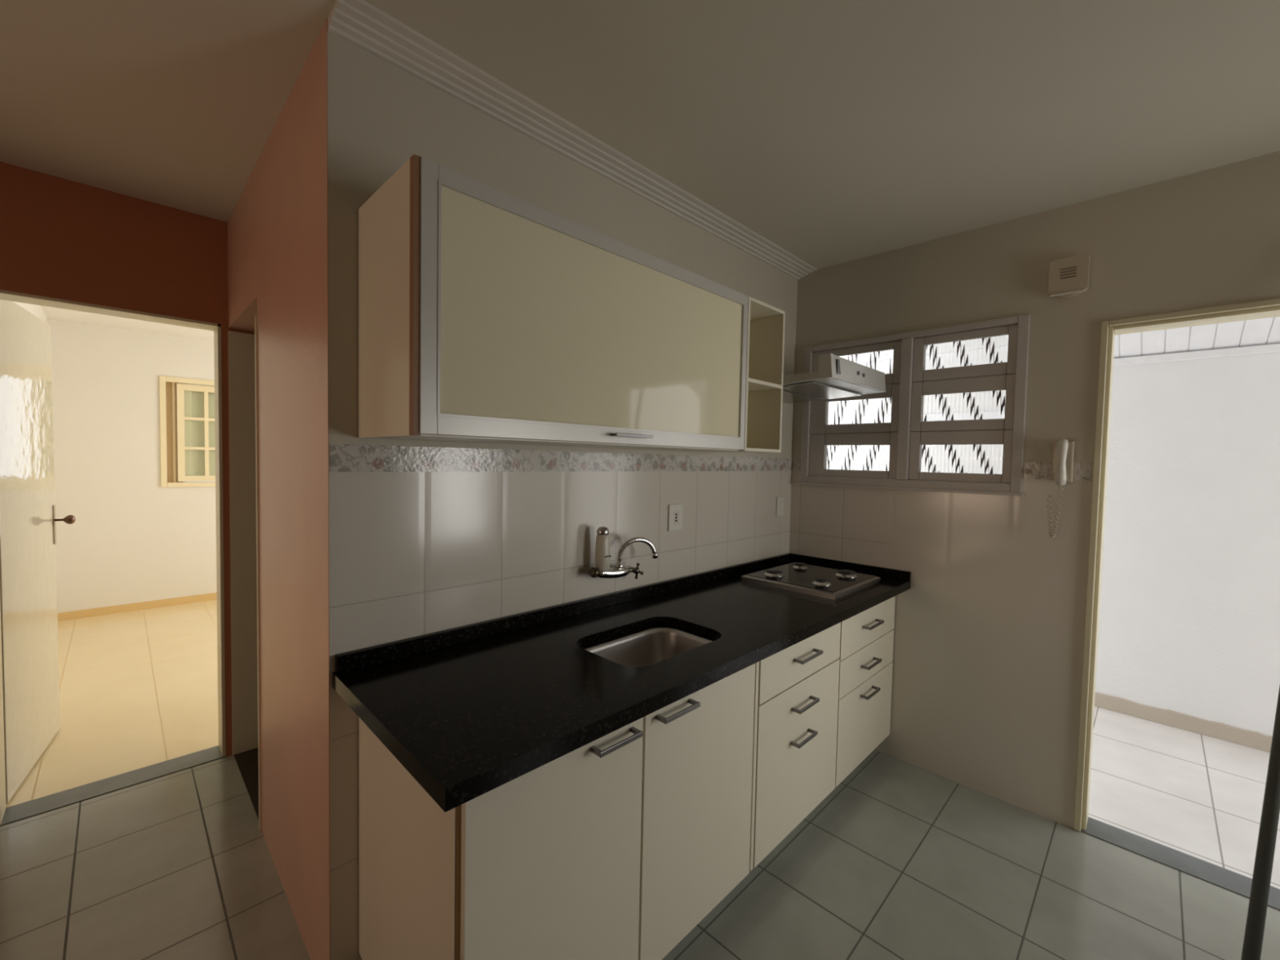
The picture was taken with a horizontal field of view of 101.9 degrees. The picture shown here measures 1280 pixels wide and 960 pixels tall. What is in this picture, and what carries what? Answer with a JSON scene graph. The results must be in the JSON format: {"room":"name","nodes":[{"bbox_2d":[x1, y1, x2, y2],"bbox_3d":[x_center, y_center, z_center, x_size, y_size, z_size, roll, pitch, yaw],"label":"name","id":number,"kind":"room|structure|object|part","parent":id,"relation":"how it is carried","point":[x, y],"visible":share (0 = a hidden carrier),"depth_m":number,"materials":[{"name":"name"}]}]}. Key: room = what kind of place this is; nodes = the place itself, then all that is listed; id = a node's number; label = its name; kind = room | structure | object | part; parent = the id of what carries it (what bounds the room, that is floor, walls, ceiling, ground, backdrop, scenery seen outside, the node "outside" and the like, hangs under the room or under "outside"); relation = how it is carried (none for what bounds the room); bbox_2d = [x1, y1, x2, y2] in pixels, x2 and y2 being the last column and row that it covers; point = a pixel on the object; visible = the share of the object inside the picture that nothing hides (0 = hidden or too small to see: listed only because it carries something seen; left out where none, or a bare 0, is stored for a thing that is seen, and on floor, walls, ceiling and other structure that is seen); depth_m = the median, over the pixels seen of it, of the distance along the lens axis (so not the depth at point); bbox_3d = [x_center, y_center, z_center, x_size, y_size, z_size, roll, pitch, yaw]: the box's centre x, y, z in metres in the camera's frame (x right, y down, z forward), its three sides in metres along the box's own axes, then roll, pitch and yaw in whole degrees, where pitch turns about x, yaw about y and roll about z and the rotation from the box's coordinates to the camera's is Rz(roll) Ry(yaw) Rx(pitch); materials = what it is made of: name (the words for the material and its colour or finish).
{"room":"kitchen","nodes":[
{"label":"kitchen","id":0,"kind":"room"},
{"bbox_2d":[13,301,47,323],"bbox_3d":[-3.817,0.002,3.166,3.320,2.550,0.100,3,3,45],"label":"wall","id":1,"kind":"structure","parent":0,"point":[35,309],"depth_m":3.67,"materials":[{"name":"paint"}]},
{"bbox_2d":[5,599,218,807],"bbox_3d":[-2.735,1.305,4.332,3.320,0.100,3.045,3,3,45],"label":"floor","id":2,"kind":"structure","parent":0,"point":[139,689],"depth_m":3.13,"materials":[{"name":"tile"}]},
{"bbox_2d":[0,161,254,756],"bbox_3d":[-2.802,0.078,1.736,0.140,2.550,2.512,3,3,45],"label":"wall","id":3,"kind":"structure","parent":0,"point":[61,238],"depth_m":2.19,"materials":[{"name":"paint"}]},
{"bbox_2d":[0,745,225,826],"bbox_3d":[-2.303,1.365,2.314,0.140,0.054,0.702,3,3,45],"label":"trim","id":4,"kind":"structure","parent":3,"relation":"attached to","point":[28,809],"depth_m":2.27,"materials":[{"name":"grey stone"}]},
{"bbox_2d":[0,289,225,825],"bbox_3d":[-2.552,0.275,2.528,0.885,2.096,0.721,3,3,45],"label":"door","id":5,"kind":"structure","parent":3,"relation":"in","point":[29,689],"depth_m":2.35,"materials":[{"name":"beige wood"}]},
{"bbox_3d":[-2.997,0.228,2.657,0.005,0.200,0.026,0,3,-37],"label":"lock plate","id":6,"kind":"part","parent":5,"relation":"part of","materials":[{"name":"grey metal"}]},
{"bbox_3d":[-2.964,0.205,2.675,0.049,0.048,0.075,3,3,45],"label":"knob","id":7,"kind":"part","parent":5,"relation":"part of","materials":[{"name":"brown metal"}]},
{"bbox_2d":[47,318,217,613],"bbox_3d":[-3.934,-0.091,5.499,0.140,2.550,3.245,3,3,45],"label":"wall","id":8,"kind":"structure","parent":0,"point":[131,539],"depth_m":4.66,"materials":[{"name":"paint"}]},
{"bbox_2d":[57,592,217,621],"bbox_3d":[-3.906,1.151,5.494,0.012,0.070,3.045,3,3,45],"label":"baseboard","id":9,"kind":"structure","parent":8,"relation":"attached to","point":[91,612],"depth_m":4.75,"materials":[{"name":"brown wood"}]},
{"bbox_2d":[159,375,215,487],"bbox_3d":[-4.051,-0.460,5.319,0.118,1.035,1.275,3,3,45],"label":"window","id":10,"kind":"structure","parent":8,"relation":"in","point":[187,406],"depth_m":4.99,"materials":[{"name":"beige wood"}]},
{"bbox_3d":[-4.441,-0.451,4.954,0.060,0.946,0.123,3,3,45],"label":"recess panel","id":11,"kind":"part","parent":10,"relation":"part of","materials":[{"name":"beige wood"}]},
{"bbox_3d":[-4.258,-0.453,5.088,0.030,0.930,0.415,3,3,45],"label":"sash","id":12,"kind":"part","parent":10,"relation":"part of","materials":[{"name":"beige wood"}]},
{"bbox_3d":[-4.253,-0.451,5.094,0.003,0.817,0.324,3,3,45],"label":"pane","id":13,"kind":"part","parent":10,"relation":"part of","materials":[{"name":"clear glass"}]},
{"bbox_2d":[233,747,258,820],"bbox_3d":[-1.685,1.377,2.329,0.715,0.053,0.130,3,3,45],"label":"floor","id":14,"kind":"structure","parent":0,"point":[247,762],"depth_m":2.39,"materials":[{"name":"black stone"}]},
{"bbox_2d":[227,17,330,959],"bbox_3d":[-1.332,0.099,1.953,1.640,2.550,0.132,3,3,45],"label":"wall","id":15,"kind":"structure","parent":0,"point":[277,226],"depth_m":1.58,"materials":[{"name":"paint"}]},
{"bbox_2d":[227,315,261,830],"bbox_3d":[-1.667,0.331,2.286,0.714,2.042,0.138,3,3,45],"label":"door","id":16,"kind":"structure","parent":15,"relation":"in","point":[242,347],"depth_m":2.51,"materials":[{"name":"beige wood"}]},
{"bbox_2d":[327,26,797,959],"bbox_3d":[0.042,0.115,2.264,0.130,2.550,2.508,3,3,45],"label":"wall","id":17,"kind":"structure","parent":0,"point":[411,554],"depth_m":1.60,"materials":[{"name":"white tile"}]},
{"bbox_2d":[358,154,748,450],"bbox_3d":[-0.153,-0.406,1.664,0.393,0.590,1.260,3,3,45],"label":"upper cabinet","id":18,"kind":"object","parent":17,"relation":"attached to","point":[487,313],"visible":1,"depth_m":1.32,"materials":[{"name":"beige laminate"}]},
{"bbox_3d":[-0.032,-0.405,1.561,0.005,0.516,1.188,3,3,45],"label":"glass panel","id":19,"kind":"part","parent":18,"relation":"part of","materials":[{"name":"beige glass"}]},
{"bbox_3d":[-0.024,-0.132,1.553,0.030,0.009,0.153,3,3,45],"label":"handle","id":20,"kind":"part","parent":18,"relation":"part of","materials":[{"name":"metal"}]},
{"bbox_2d":[329,444,792,471],"bbox_3d":[0.044,-0.072,2.162,0.004,0.072,2.366,3,3,45],"label":"trim","id":21,"kind":"structure","parent":17,"relation":"attached to","point":[343,457],"depth_m":1.71,"materials":[{"name":"grey tile"}]},
{"bbox_2d":[327,0,817,279],"bbox_3d":[0.107,-1.137,2.078,0.120,0.030,2.368,3,3,45],"label":"trim","id":22,"kind":"structure","parent":17,"relation":"attached to","point":[360,23],"depth_m":1.61,"materials":[{"name":"paint"}]},
{"bbox_2d":[589,526,657,579],"bbox_3d":[-0.073,0.281,1.997,0.304,0.222,0.095,-1,3,-39],"label":"faucet","id":23,"kind":"object","parent":17,"relation":"attached to","point":[602,569],"visible":1,"depth_m":1.91,"materials":[{"name":"silver metal"}]},
{"bbox_2d":[597,564,632,578],"bbox_3d":[-0.113,0.348,1.976,0.075,0.054,0.175,3,3,45],"label":"tap","id":24,"kind":"object","parent":23,"relation":"on","point":[604,571],"depth_m":1.94,"materials":[{"name":"silver metal"}]},
{"bbox_3d":[-0.011,0.279,2.016,0.185,0.116,0.034,0,2,-27],"label":"spout","id":25,"kind":"part","parent":23,"relation":"part of","materials":[{"name":"silver metal"}]},
{"bbox_3d":[-0.024,0.359,2.035,0.066,0.066,0.052,3,3,45],"label":"cross handle","id":26,"kind":"part","parent":23,"relation":"part of","materials":[{"name":"silver metal"}]},
{"bbox_2d":[667,503,682,531],"bbox_3d":[0.156,0.165,2.282,0.010,0.118,0.088,3,3,45],"label":"wall outlet","id":27,"kind":"object","parent":17,"relation":"attached to","point":[675,511],"visible":1,"depth_m":2.27,"materials":[{"name":"white plastic"}]},
{"bbox_2d":[682,296,785,452],"bbox_3d":[0.378,-0.417,2.219,0.363,0.590,0.273,3,3,45],"label":"open shelf","id":28,"kind":"object","parent":17,"relation":"attached to","point":[766,322],"visible":0.43,"depth_m":2.22,"materials":[{"name":"beige laminate"}]},
{"bbox_2d":[776,496,783,516],"bbox_3d":[0.787,0.148,2.915,0.010,0.115,0.070,3,3,45],"label":"wall outlet","id":29,"kind":"object","parent":17,"relation":"attached to","point":[780,500],"visible":1,"depth_m":2.91,"materials":[{"name":"white plastic"}]},
{"bbox_2d":[782,352,885,403],"bbox_3d":[0.819,-0.476,2.539,0.530,0.126,0.603,3,3,45],"label":"range hood","id":30,"kind":"object","parent":17,"relation":"attached to","point":[837,377],"visible":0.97,"depth_m":2.35,"materials":[{"name":"white metal"}]},
{"bbox_2d":[0,0,1279,341],"bbox_3d":[-1.415,-1.227,1.918,8.580,0.100,5.020,3,3,45],"label":"ceiling","id":31,"kind":"structure","parent":0,"point":[835,132],"depth_m":1.52,"materials":[{"name":"paint"}]},
{"bbox_2d":[0,750,1279,959],"bbox_3d":[-0.257,1.492,0.809,4.890,0.100,4.750,3,3,45],"label":"floor","id":32,"kind":"structure","parent":0,"point":[901,860],"depth_m":1.79,"materials":[{"name":"grey tile"}]},
{"bbox_2d":[358,663,755,959],"bbox_3d":[-0.181,0.923,1.546,0.628,0.753,1.018,3,3,45],"label":"base cabinet","id":33,"kind":"object","parent":32,"relation":"on","point":[616,846],"visible":0.7,"depth_m":1.25,"materials":[{"name":"beige laminate"}]},
{"bbox_3d":[-0.174,0.940,1.172,0.018,0.749,0.481,3,3,45],"label":"door","id":34,"kind":"part","parent":33,"relation":"part of","materials":[{"name":"beige laminate"}]},
{"bbox_3d":[-0.053,0.623,1.237,0.036,0.012,0.137,3,3,45],"label":"handle","id":35,"kind":"part","parent":33,"relation":"part of","materials":[{"name":"metal"}]},
{"bbox_2d":[332,552,911,812],"bbox_3d":[0.268,0.495,1.952,0.659,0.085,2.361,3,3,45],"label":"countertop","id":36,"kind":"structure","parent":33,"relation":"on","point":[468,711],"depth_m":1.39,"materials":[{"name":"black stone"}]},
{"bbox_2d":[584,627,712,666],"bbox_3d":[0.033,0.625,1.661,0.324,0.158,0.464,3,3,45],"label":"sink","id":37,"kind":"object","parent":36,"relation":"in","point":[649,646],"visible":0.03,"depth_m":1.83,"materials":[{"name":"metal"}]},
{"bbox_2d":[741,562,880,599],"bbox_3d":[0.823,0.461,2.494,0.462,0.051,0.500,3,3,45],"label":"cooktop","id":38,"kind":"object","parent":36,"relation":"in","point":[799,577],"visible":1,"depth_m":2.42,"materials":[{"name":"metal"}]},
{"bbox_3d":[0.642,0.448,2.490,0.100,0.012,0.100,3,3,45],"label":"burner","id":39,"kind":"part","parent":38,"relation":"part of","materials":[{"name":"silver metal"}]},
{"bbox_3d":[0.826,0.445,2.675,0.084,0.012,0.084,3,3,45],"label":"burner","id":40,"kind":"part","parent":38,"relation":"part of","materials":[{"name":"silver metal"}]},
{"bbox_2d":[741,574,880,599],"bbox_3d":[0.823,0.474,2.495,0.462,0.026,0.500,3,3,45],"label":"steel tray","id":41,"kind":"object","parent":38,"relation":"on","point":[838,586],"depth_m":2.36,"materials":[{"name":"silver metal"}]},
{"bbox_3d":[0.812,0.458,2.321,0.084,0.012,0.084,3,3,45],"label":"burner","id":42,"kind":"part","parent":38,"relation":"part of","materials":[{"name":"silver metal"}]},
{"bbox_3d":[0.996,0.455,2.506,0.108,0.012,0.108,3,3,45],"label":"burner","id":43,"kind":"part","parent":38,"relation":"part of","materials":[{"name":"silver metal"}]},
{"bbox_3d":[0.104,0.620,1.395,0.036,0.012,0.143,3,3,45],"label":"handle","id":44,"kind":"part","parent":33,"relation":"part of","materials":[{"name":"metal"}]},
{"bbox_3d":[0.182,0.933,1.531,0.018,0.749,0.514,3,3,45],"label":"door","id":45,"kind":"part","parent":33,"relation":"part of","materials":[{"name":"beige laminate"}]},
{"bbox_2d":[749,622,840,871],"bbox_3d":[0.406,0.912,2.136,0.628,0.753,0.645,3,3,45],"label":"base cabinet","id":46,"kind":"object","parent":32,"relation":"on","point":[795,714],"visible":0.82,"depth_m":1.89,"materials":[{"name":"beige laminate"}]},
{"bbox_3d":[0.609,0.647,1.943,0.018,0.192,0.614,3,3,45],"label":"drawer","id":47,"kind":"part","parent":46,"relation":"part of","materials":[{"name":"beige laminate"}]},
{"bbox_3d":[0.608,0.955,1.922,0.036,0.012,0.142,3,3,45],"label":"handle","id":48,"kind":"part","parent":46,"relation":"part of","materials":[{"name":"metal"}]},
{"bbox_3d":[0.613,0.830,1.920,0.036,0.012,0.150,3,3,45],"label":"handle","id":49,"kind":"part","parent":46,"relation":"part of","materials":[{"name":"metal"}]},
{"bbox_3d":[0.624,0.651,1.920,0.036,0.012,0.160,3,3,45],"label":"handle","id":50,"kind":"part","parent":46,"relation":"part of","materials":[{"name":"metal"}]},
{"bbox_2d":[835,595,895,786],"bbox_3d":[0.856,0.903,2.589,0.628,0.753,0.632,3,3,45],"label":"base cabinet","id":51,"kind":"object","parent":32,"relation":"on","point":[867,637],"visible":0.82,"depth_m":2.35,"materials":[{"name":"beige laminate"}]},
{"bbox_3d":[1.043,1.105,2.407,0.018,0.371,0.624,3,3,45],"label":"door","id":52,"kind":"part","parent":51,"relation":"part of","materials":[{"name":"beige laminate"}]},
{"bbox_3d":[1.048,0.836,2.397,0.018,0.161,0.624,3,3,45],"label":"drawer","id":53,"kind":"part","parent":51,"relation":"part of","materials":[{"name":"beige laminate"}]},
{"bbox_3d":[1.052,0.647,2.389,0.018,0.209,0.624,3,3,45],"label":"drawer","id":54,"kind":"part","parent":51,"relation":"part of","materials":[{"name":"beige laminate"}]},
{"bbox_3d":[1.051,0.970,2.369,0.036,0.012,0.147,3,3,45],"label":"handle","id":55,"kind":"part","parent":51,"relation":"part of","materials":[{"name":"metal"}]},
{"bbox_3d":[1.055,0.835,2.365,0.036,0.012,0.153,3,3,45],"label":"handle","id":56,"kind":"part","parent":51,"relation":"part of","materials":[{"name":"metal"}]},
{"bbox_3d":[1.062,0.656,2.361,0.036,0.012,0.163,3,3,45],"label":"handle","id":57,"kind":"part","parent":51,"relation":"part of","materials":[{"name":"metal"}]},
{"bbox_2d":[1240,684,1279,959],"bbox_3d":[1.945,0.352,1.532,0.588,2.215,0.040,0,3,-29],"label":"leaning pole","id":58,"kind":"object","parent":32,"relation":"on","point":[1264,855],"visible":1,"depth_m":1.47,"materials":[{"name":"black metal"}]},
{"bbox_2d":[789,151,1279,828],"bbox_3d":[2.071,0.170,1.910,3.250,2.550,0.130,3,3,45],"label":"wall","id":59,"kind":"structure","parent":0,"point":[989,624],"depth_m":2.25,"materials":[{"name":"white tile"}]},
{"bbox_2d":[797,314,1030,496],"bbox_3d":[1.321,-0.339,2.615,1.040,0.773,0.144,3,3,45],"label":"window","id":60,"kind":"structure","parent":59,"relation":"in","point":[949,416],"depth_m":2.49,"materials":[{"name":"metal"}]},
{"bbox_3d":[1.133,-0.131,2.771,0.474,0.236,0.035,3,3,45],"label":"vent sash","id":61,"kind":"part","parent":60,"relation":"part of","materials":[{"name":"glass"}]},
{"bbox_3d":[1.138,-0.370,2.762,0.474,0.241,0.035,3,3,45],"label":"vent sash","id":62,"kind":"part","parent":60,"relation":"part of","materials":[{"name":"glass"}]},
{"bbox_3d":[1.142,-0.598,2.753,0.474,0.212,0.035,3,3,45],"label":"vent sash","id":63,"kind":"part","parent":60,"relation":"part of","materials":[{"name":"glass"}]},
{"bbox_3d":[1.148,-0.118,2.753,0.349,0.140,0.006,3,3,45],"label":"ribbed pane","id":64,"kind":"part","parent":60,"relation":"part of","materials":[{"name":"clear glass"}]},
{"bbox_3d":[1.153,-0.360,2.744,0.349,0.134,0.006,3,3,45],"label":"ribbed pane","id":65,"kind":"part","parent":60,"relation":"part of","materials":[{"name":"clear glass"}]},
{"bbox_3d":[1.158,-0.604,2.734,0.349,0.128,0.006,3,3,45],"label":"ribbed pane","id":66,"kind":"part","parent":60,"relation":"part of","materials":[{"name":"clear glass"}]},
{"bbox_3d":[1.485,-0.110,2.421,0.418,0.236,0.035,3,3,45],"label":"vent sash","id":67,"kind":"part","parent":60,"relation":"part of","materials":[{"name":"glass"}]},
{"bbox_3d":[1.488,-0.098,2.415,0.344,0.140,0.006,3,3,45],"label":"ribbed pane","id":68,"kind":"part","parent":60,"relation":"part of","materials":[{"name":"clear glass"}]},
{"bbox_3d":[1.490,-0.349,2.412,0.418,0.241,0.035,3,3,45],"label":"vent sash","id":69,"kind":"part","parent":60,"relation":"part of","materials":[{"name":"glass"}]},
{"bbox_3d":[1.493,-0.340,2.406,0.344,0.134,0.006,3,3,45],"label":"ribbed pane","id":70,"kind":"part","parent":60,"relation":"part of","materials":[{"name":"clear glass"}]},
{"bbox_3d":[1.494,-0.577,2.403,0.418,0.212,0.035,3,3,45],"label":"vent sash","id":71,"kind":"part","parent":60,"relation":"part of","materials":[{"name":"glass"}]},
{"bbox_3d":[1.498,-0.584,2.397,0.344,0.128,0.006,3,3,45],"label":"ribbed pane","id":72,"kind":"part","parent":60,"relation":"part of","materials":[{"name":"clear glass"}]},
{"bbox_2d":[791,458,1092,480],"bbox_3d":[1.343,-0.060,2.537,1.309,0.072,0.004,3,3,45],"label":"trim","id":73,"kind":"structure","parent":59,"relation":"attached to","point":[1040,470],"depth_m":2.18,"materials":[{"name":"beige tile"}]},
{"bbox_2d":[1025,469,1031,473],"bbox_3d":[1.646,-0.036,2.204,0.020,0.018,0.042,3,3,45],"label":"wall hook","id":74,"kind":"object","parent":59,"relation":"attached to","point":[1027,471],"visible":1,"depth_m":2.20,"materials":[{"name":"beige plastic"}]},
{"bbox_2d":[1046,438,1074,537],"bbox_3d":[1.710,0.035,2.118,0.077,0.404,0.073,3,3,45],"label":"intercom","id":75,"kind":"object","parent":59,"relation":"attached to","point":[1063,450],"visible":1,"depth_m":2.11,"materials":[{"name":"beige plastic"}]},
{"bbox_3d":[1.702,0.127,2.135,0.051,0.219,0.016,3,3,45],"label":"coiled cord","id":76,"kind":"part","parent":75,"relation":"part of","materials":[{"name":"beige plastic"}]},
{"bbox_3d":[1.734,-0.075,2.131,0.070,0.170,0.018,3,3,45],"label":"plate","id":77,"kind":"part","parent":75,"relation":"part of","materials":[{"name":"beige plastic"}]},
{"bbox_2d":[1048,253,1090,298],"bbox_3d":[1.736,-0.819,2.103,0.124,0.152,0.042,3,3,45],"label":"door chime","id":78,"kind":"object","parent":59,"relation":"attached to","point":[1068,277],"visible":1,"depth_m":2.09,"materials":[{"name":"beige plastic"}]},
{"bbox_2d":[1073,298,1279,831],"bbox_3d":[2.171,0.421,1.807,0.926,2.054,0.142,3,3,45],"label":"door frame","id":79,"kind":"structure","parent":59,"relation":"in","point":[1269,308],"depth_m":2.06,"materials":[{"name":"beige wood"}]},
{"bbox_2d":[1080,817,1279,911],"bbox_3d":[2.156,1.474,1.854,0.922,0.054,0.135,3,3,45],"label":"threshold","id":80,"kind":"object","parent":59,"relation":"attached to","point":[1227,879],"depth_m":1.97,"materials":[{"name":"grey stone"}]},
{"bbox_2d":[1088,706,1279,888],"bbox_3d":[3.685,1.476,3.292,7.500,0.099,4.070,3,3,45],"label":"floor","id":81,"kind":"structure","parent":0,"point":[1199,796],"depth_m":2.41,"materials":[{"name":"tile"}]},
{"bbox_2d":[1095,351,1279,735],"bbox_3d":[2.271,-0.028,3.895,4.520,3.000,0.150,3,3,45],"label":"wall","id":82,"kind":"structure","parent":0,"point":[1189,621],"depth_m":2.93,"materials":[{"name":"white paint"}]},
{"bbox_2d":[1094,692,1272,752],"bbox_3d":[2.186,1.327,3.890,4.520,0.091,0.012,3,3,45],"label":"baseboard","id":83,"kind":"structure","parent":82,"relation":"attached to","point":[1251,739],"depth_m":2.96,"materials":[{"name":"beige tile"}]},
{"bbox_2d":[1113,343,1279,366],"bbox_3d":[2.222,-0.752,3.803,4.520,0.043,0.030,3,3,45],"label":"trim","id":84,"kind":"structure","parent":82,"relation":"attached to","point":[1275,348],"depth_m":2.89,"materials":[{"name":"white paint"}]},
{"bbox_2d":[1113,316,1279,358],"bbox_3d":[1.748,-1.063,3.296,4.536,0.593,1.410,3,3,45],"label":"ceiling","id":85,"kind":"structure","parent":0,"point":[1261,331],"depth_m":2.83,"materials":[{"name":"white plastic"}]}
]}

